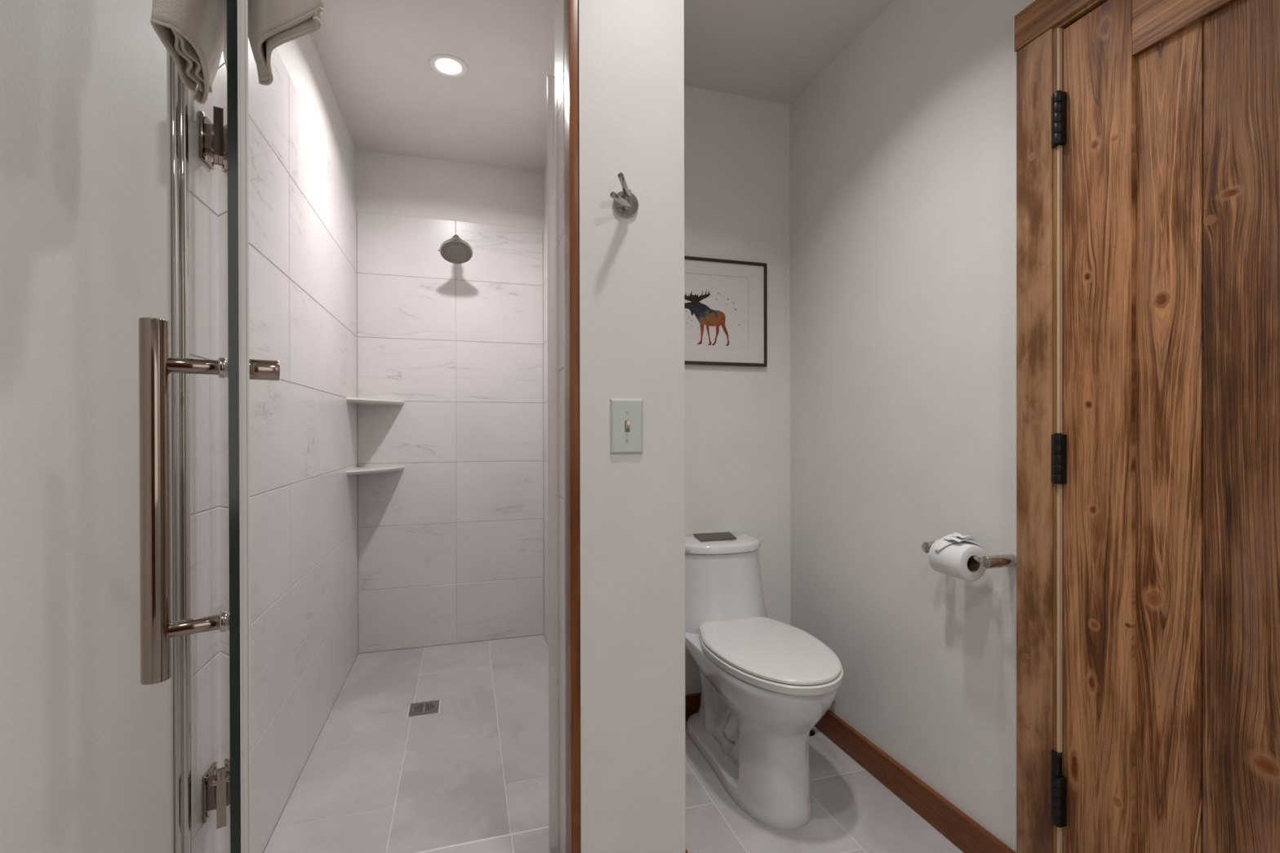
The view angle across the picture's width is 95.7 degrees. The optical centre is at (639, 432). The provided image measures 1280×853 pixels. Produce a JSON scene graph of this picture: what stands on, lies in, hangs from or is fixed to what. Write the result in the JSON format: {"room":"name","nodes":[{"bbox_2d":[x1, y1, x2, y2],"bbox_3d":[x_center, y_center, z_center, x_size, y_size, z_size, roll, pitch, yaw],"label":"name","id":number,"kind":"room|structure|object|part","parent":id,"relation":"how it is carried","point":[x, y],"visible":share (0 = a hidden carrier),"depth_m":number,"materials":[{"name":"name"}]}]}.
{"room":"bathroom","nodes":[
{"label":"bathroom","id":0,"kind":"room"},
{"bbox_2d":[0,0,358,852],"bbox_3d":[-0.806,-0.106,0.824,0.100,2.440,4.145,0,0,-17],"label":"wall","id":1,"kind":"structure","parent":0,"point":[86,766],"depth_m":0.88,"materials":[{"name":"white tile"}]},
{"bbox_2d":[169,54,191,852],"bbox_3d":[-0.809,-0.106,1.021,0.012,2.440,0.043,0,0,-17],"label":"trim","id":2,"kind":"structure","parent":1,"relation":"attached to","point":[179,91],"depth_m":1.02,"materials":[{"name":"silver metal"}]},
{"bbox_2d":[138,0,279,852],"bbox_3d":[-0.653,0.086,0.861,0.125,1.792,0.719,0,0,-40],"label":"shower door","id":3,"kind":"structure","parent":1,"relation":"attached to","point":[224,143],"depth_m":0.60,"materials":[{"name":"clear glass"}]},
{"bbox_3d":[-0.514,0.072,0.615,0.026,0.382,0.026,0,0,-17],"label":"pull handle","id":4,"kind":"part","parent":3,"relation":"part of","materials":[{"name":"silver metal"}]},
{"bbox_3d":[-0.489,-0.072,0.632,0.054,0.016,0.016,0,0,-37],"label":"post","id":5,"kind":"part","parent":3,"relation":"part of","materials":[{"name":"silver metal"}]},
{"bbox_3d":[-0.489,0.212,0.633,0.054,0.016,0.016,0,0,-37],"label":"post","id":6,"kind":"part","parent":3,"relation":"part of","materials":[{"name":"silver metal"}]},
{"bbox_3d":[-0.814,-0.569,1.113,0.008,0.091,0.050,0,0,-37],"label":"clamp plate","id":7,"kind":"part","parent":3,"relation":"part of","materials":[{"name":"silver metal"}]},
{"bbox_3d":[-0.811,0.705,1.117,0.008,0.091,0.050,0,0,-37],"label":"clamp plate","id":8,"kind":"part","parent":3,"relation":"part of","materials":[{"name":"silver metal"}]},
{"bbox_2d":[217,357,226,377],"bbox_3d":[-0.461,-0.072,0.653,0.023,0.023,0.023,0,0,-37],"label":"washer","id":9,"kind":"object","parent":3,"relation":"in","point":[222,362],"depth_m":0.64,"materials":[{"name":"silver plastic"}]},
{"bbox_2d":[219,610,227,631],"bbox_3d":[-0.461,0.212,0.654,0.023,0.023,0.023,0,0,-37],"label":"washer","id":10,"kind":"object","parent":3,"relation":"in","point":[223,614],"depth_m":0.64,"materials":[{"name":"silver plastic"}]},
{"bbox_3d":[-0.620,0.086,0.870,0.010,1.788,0.680,0,0,-37],"label":"glass panel","id":11,"kind":"part","parent":3,"relation":"part of","materials":[{"name":"clear glass"}]},
{"bbox_2d":[150,0,324,104],"bbox_3d":[-0.475,-0.625,0.658,0.330,0.401,0.126,0,0,44],"label":"bath towel","id":12,"kind":"object","parent":3,"relation":"hanging from","point":[191,31],"visible":0.98,"depth_m":0.65,"materials":[{"name":"white fabric"}]},
{"bbox_3d":[-0.438,-0.072,0.670,0.035,0.024,0.024,0,0,-37],"label":"knob","id":13,"kind":"part","parent":3,"relation":"part of","materials":[{"name":"silver metal"}]},
{"bbox_2d":[346,397,404,404],"bbox_3d":[-1.192,-0.139,2.626,0.206,0.019,0.272,0,0,-17],"label":"corner shelf","id":14,"kind":"object","parent":1,"relation":"attached to","point":[351,400],"visible":1,"depth_m":2.61,"materials":[{"name":"white stone"}]},
{"bbox_2d":[346,466,404,475],"bbox_3d":[-1.191,0.174,2.627,0.206,0.019,0.272,0,0,-17],"label":"corner shelf","id":15,"kind":"object","parent":1,"relation":"attached to","point":[358,470],"visible":1,"depth_m":2.61,"materials":[{"name":"white stone"}]},
{"bbox_2d":[263,635,548,852],"bbox_3d":[-0.687,1.127,2.117,0.871,0.165,1.545,0,0,-17],"label":"floor","id":16,"kind":"structure","parent":0,"point":[375,779],"depth_m":1.86,"materials":[{"name":"grey tile"}]},
{"bbox_2d":[406,699,440,718],"bbox_3d":[-0.815,1.043,2.188,0.113,0.005,0.113,0,0,-17],"label":"floor drain","id":17,"kind":"object","parent":16,"relation":"on","point":[428,708],"visible":1,"depth_m":2.18,"materials":[{"name":"metal"}]},
{"bbox_2d":[355,149,543,229],"bbox_3d":[-0.975,-1.186,2.887,0.979,0.291,0.094,0,0,-17],"label":"wall","id":18,"kind":"structure","parent":0,"point":[389,184],"depth_m":2.84,"materials":[{"name":"white tile"}]},
{"bbox_2d":[356,211,544,654],"bbox_3d":[-0.925,0.033,2.902,0.882,2.149,0.100,0,0,-17],"label":"tiled wall","id":19,"kind":"structure","parent":0,"point":[451,542],"depth_m":2.85,"materials":[{"name":"tile"}]},
{"bbox_2d":[438,234,472,263],"bbox_3d":[-0.870,-0.879,2.737,0.154,0.165,0.242,0,0,-17],"label":"shower head","id":20,"kind":"object","parent":19,"relation":"attached to","point":[455,250],"visible":1,"depth_m":2.68},
{"bbox_2d":[542,220,548,645],"bbox_3d":[-0.264,0.034,2.228,0.008,2.149,1.578,0,0,-17],"label":"tiled wall","id":21,"kind":"structure","parent":0,"point":[544,229],"depth_m":2.90,"materials":[{"name":"tile"}]},
{"bbox_2d":[310,0,893,173],"bbox_3d":[0.079,-1.379,1.089,1.955,0.100,4.145,0,0,-17],"label":"ceiling","id":22,"kind":"structure","parent":0,"point":[375,55],"depth_m":2.06,"materials":[{"name":"paint"}]},
{"bbox_2d":[428,53,467,77],"bbox_3d":[-0.695,-1.328,2.104,0.136,0.005,0.136,0,0,-17],"label":"recessed light","id":23,"kind":"object","parent":22,"relation":"in","point":[447,65],"visible":1,"depth_m":2.10,"materials":[{"name":"white"}]},
{"bbox_2d":[543,0,685,852],"bbox_3d":[-0.297,-0.111,2.130,0.231,2.440,1.940,0,0,-17],"label":"wall","id":24,"kind":"structure","parent":0,"point":[631,52],"depth_m":1.20,"materials":[{"name":"white paint"}]},
{"bbox_2d":[415,826,560,852],"bbox_3d":[-0.427,1.051,1.256,0.871,0.122,0.268,0,0,-17],"label":"shower curb","id":25,"kind":"object","parent":24,"relation":"attached to","point":[536,840],"depth_m":1.39,"materials":[{"name":"grey tile"}]},
{"bbox_2d":[546,75,559,851],"bbox_3d":[-0.207,0.075,1.378,0.024,1.827,0.027,0,0,-17],"label":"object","id":26,"kind":"object","parent":25,"relation":"on","point":[552,81],"visible":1,"depth_m":1.36,"materials":[{"name":"silver metal"}]},
{"bbox_2d":[554,0,564,852],"bbox_3d":[-0.173,0.037,1.326,0.010,2.149,0.202,0,0,-17],"label":"trim","id":27,"kind":"structure","parent":24,"relation":"attached to","point":[558,9],"depth_m":1.33,"materials":[{"name":"wood"}]},
{"bbox_2d":[563,0,566,852],"bbox_3d":[-0.160,-0.170,1.252,0.010,2.318,0.054,0,0,-17],"label":"trim","id":28,"kind":"structure","parent":24,"relation":"attached to","point":[563,0],"depth_m":1.27,"materials":[{"name":"brown wood"}]},
{"bbox_2d":[564,0,580,852],"bbox_3d":[-0.141,-0.108,1.198,0.018,2.440,0.060,0,0,-17],"label":"trim","id":29,"kind":"structure","parent":24,"relation":"attached to","point":[571,6],"depth_m":1.17,"materials":[{"name":"brown wood"}]},
{"bbox_2d":[609,172,638,217],"bbox_3d":[-0.039,-0.474,1.169,0.045,0.064,0.091,0,0,22],"label":"robe hook","id":30,"kind":"object","parent":24,"relation":"attached to","point":[625,203],"visible":1,"depth_m":1.18,"materials":[{"name":"silver metal"}]},
{"bbox_3d":[-0.029,-0.470,1.194,0.054,0.054,0.006,0,0,-17],"label":"plate","id":31,"kind":"part","parent":30,"relation":"part of","materials":[{"name":"silver metal"}]},
{"bbox_2d":[609,398,643,453],"bbox_3d":[-0.025,-0.012,1.190,0.070,0.114,0.016,0,0,-17],"label":"light switch","id":32,"kind":"object","parent":24,"relation":"attached to","point":[626,415],"visible":1,"depth_m":1.19,"materials":[{"name":"white plastic"}]},
{"bbox_2d":[684,85,790,695],"bbox_3d":[0.204,-0.113,2.294,0.823,2.440,0.100,0,0,-17],"label":"wall","id":33,"kind":"structure","parent":0,"point":[737,148],"depth_m":2.31,"materials":[{"name":"white paint"}]},
{"bbox_2d":[684,693,701,721],"bbox_3d":[0.216,1.061,2.239,0.806,0.094,0.018,0,0,-17],"label":"baseboard","id":34,"kind":"structure","parent":33,"relation":"attached to","point":[692,702],"depth_m":2.23,"materials":[{"name":"brown wood"}]},
{"bbox_2d":[684,255,767,366],"bbox_3d":[0.256,-0.468,2.247,0.520,0.412,0.018,0,0,-17],"label":"framed picture","id":35,"kind":"object","parent":33,"relation":"attached to","point":[726,300],"visible":0.76,"depth_m":2.27,"materials":[{"name":"white paper"}]},
{"bbox_2d":[684,272,747,349],"bbox_3d":[0.254,-0.469,2.245,0.366,0.285,0.001,0,0,-17],"label":"print","id":36,"kind":"object","parent":35,"relation":"attached to","point":[716,304],"depth_m":2.26},
{"bbox_2d":[684,720,964,852],"bbox_3d":[0.215,1.163,0.662,1.755,0.100,3.037,0,0,-17],"label":"floor","id":37,"kind":"structure","parent":0,"point":[852,811],"depth_m":1.66,"materials":[{"name":"grey tile"}]},
{"bbox_2d":[684,532,843,830],"bbox_3d":[0.365,0.752,1.893,0.368,0.713,0.758,0,0,-17],"label":"toilet","id":38,"kind":"object","parent":37,"relation":"on","point":[766,682],"visible":0.97,"depth_m":1.73,"materials":[{"name":"white ceramic"}]},
{"bbox_2d":[693,532,736,542],"bbox_3d":[0.283,0.392,2.175,0.176,0.004,0.135,0,0,-17],"label":"plaque","id":39,"kind":"object","parent":38,"relation":"on","point":[701,537],"visible":1,"depth_m":2.16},
{"bbox_3d":[0.282,0.411,2.140,0.315,0.032,0.235,0,0,-17],"label":"tank lid","id":40,"kind":"part","parent":38,"relation":"part of","materials":[{"name":"white ceramic"}]},
{"bbox_3d":[0.286,0.588,2.128,0.354,0.319,0.261,0,0,-17],"label":"tank","id":41,"kind":"part","parent":38,"relation":"part of","materials":[{"name":"white ceramic"}]},
{"bbox_3d":[0.398,0.662,1.789,0.358,0.015,0.529,0,0,-17],"label":"seat lid","id":42,"kind":"part","parent":38,"relation":"part of","materials":[{"name":"white plastic"}]},
{"bbox_3d":[0.400,0.683,1.782,0.365,0.024,0.527,0,0,-17],"label":"seat","id":43,"kind":"part","parent":38,"relation":"part of","materials":[{"name":"white plastic"}]},
{"bbox_2d":[808,699,834,736],"bbox_3d":[0.590,0.978,2.156,0.269,0.258,0.052,0,0,36],"label":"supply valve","id":44,"kind":"object","parent":37,"relation":"on","point":[812,733],"visible":0.04,"depth_m":2.12,"materials":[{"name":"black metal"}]},
{"bbox_2d":[789,0,1035,852],"bbox_3d":[1.086,-0.110,0.975,0.100,2.440,3.137,0,0,-17],"label":"wall","id":45,"kind":"structure","parent":0,"point":[903,148],"depth_m":1.71,"materials":[{"name":"white paint"}]},
{"bbox_2d":[813,709,1015,852],"bbox_3d":[0.756,1.061,1.874,0.018,0.094,1.030,0,0,-17],"label":"baseboard","id":46,"kind":"structure","parent":45,"relation":"attached to","point":[954,824],"depth_m":1.70,"materials":[{"name":"brown wood"}]},
{"bbox_2d":[921,541,1016,568],"bbox_3d":[0.836,0.311,1.482,0.087,0.031,0.215,0,0,-17],"label":"toilet paper holder","id":47,"kind":"object","parent":45,"relation":"attached to","point":[1006,560],"visible":0.7,"depth_m":1.39,"materials":[{"name":"silver metal"}]},
{"bbox_3d":[0.809,0.310,1.570,0.087,0.030,0.030,0,0,-17],"label":"post","id":48,"kind":"part","parent":47,"relation":"part of","materials":[{"name":"silver metal"}]},
{"bbox_2d":[928,532,986,582],"bbox_3d":[0.804,0.312,1.471,0.092,0.111,0.101,0,0,-17],"label":"toilet paper roll","id":49,"kind":"object","parent":47,"relation":"on","point":[949,555],"visible":0.99,"depth_m":1.44,"materials":[{"name":"white paper"}]},
{"bbox_3d":[0.863,0.311,1.393,0.087,0.030,0.030,0,0,-17],"label":"post","id":50,"kind":"part","parent":47,"relation":"part of","materials":[{"name":"silver metal"}]},
{"bbox_2d":[1016,27,1053,852],"bbox_3d":[0.915,0.105,1.335,0.024,2.008,0.087,0,0,-17],"label":"trim","id":51,"kind":"structure","parent":45,"relation":"attached to","point":[1034,61],"depth_m":1.33,"materials":[{"name":"brown wood"}]},
{"bbox_2d":[1014,0,1093,52],"bbox_3d":[1.040,-0.941,0.904,0.028,0.085,0.983,0,0,-17],"label":"trim","id":52,"kind":"structure","parent":45,"relation":"attached to","point":[1038,17],"depth_m":1.31,"materials":[{"name":"brown wood"}]},
{"bbox_2d":[1057,27,1064,852],"bbox_3d":[0.975,0.108,1.295,0.108,1.996,0.004,0,0,-17],"label":"trim","id":53,"kind":"structure","parent":45,"relation":"attached to","point":[1060,30],"depth_m":1.28,"materials":[{"name":"brown wood"}]},
{"bbox_2d":[1053,0,1106,852],"bbox_3d":[1.090,0.100,0.924,0.113,2.020,0.812,0,0,-17],"label":"trim","id":54,"kind":"structure","parent":45,"relation":"attached to","point":[1093,4],"depth_m":1.28,"materials":[{"name":"brown wood"}]},
{"bbox_2d":[1051,0,1279,852],"bbox_3d":[1.049,0.109,0.914,0.060,1.986,0.797,0,0,-17],"label":"door","id":55,"kind":"structure","parent":45,"relation":"in","point":[1166,117],"depth_m":1.09,"materials":[{"name":"brown wood"}]},
{"bbox_3d":[1.060,-0.813,0.907,0.036,0.142,0.506,0,0,-17],"label":"rail","id":56,"kind":"part","parent":55,"relation":"part of","materials":[{"name":"brown wood"}]}
]}

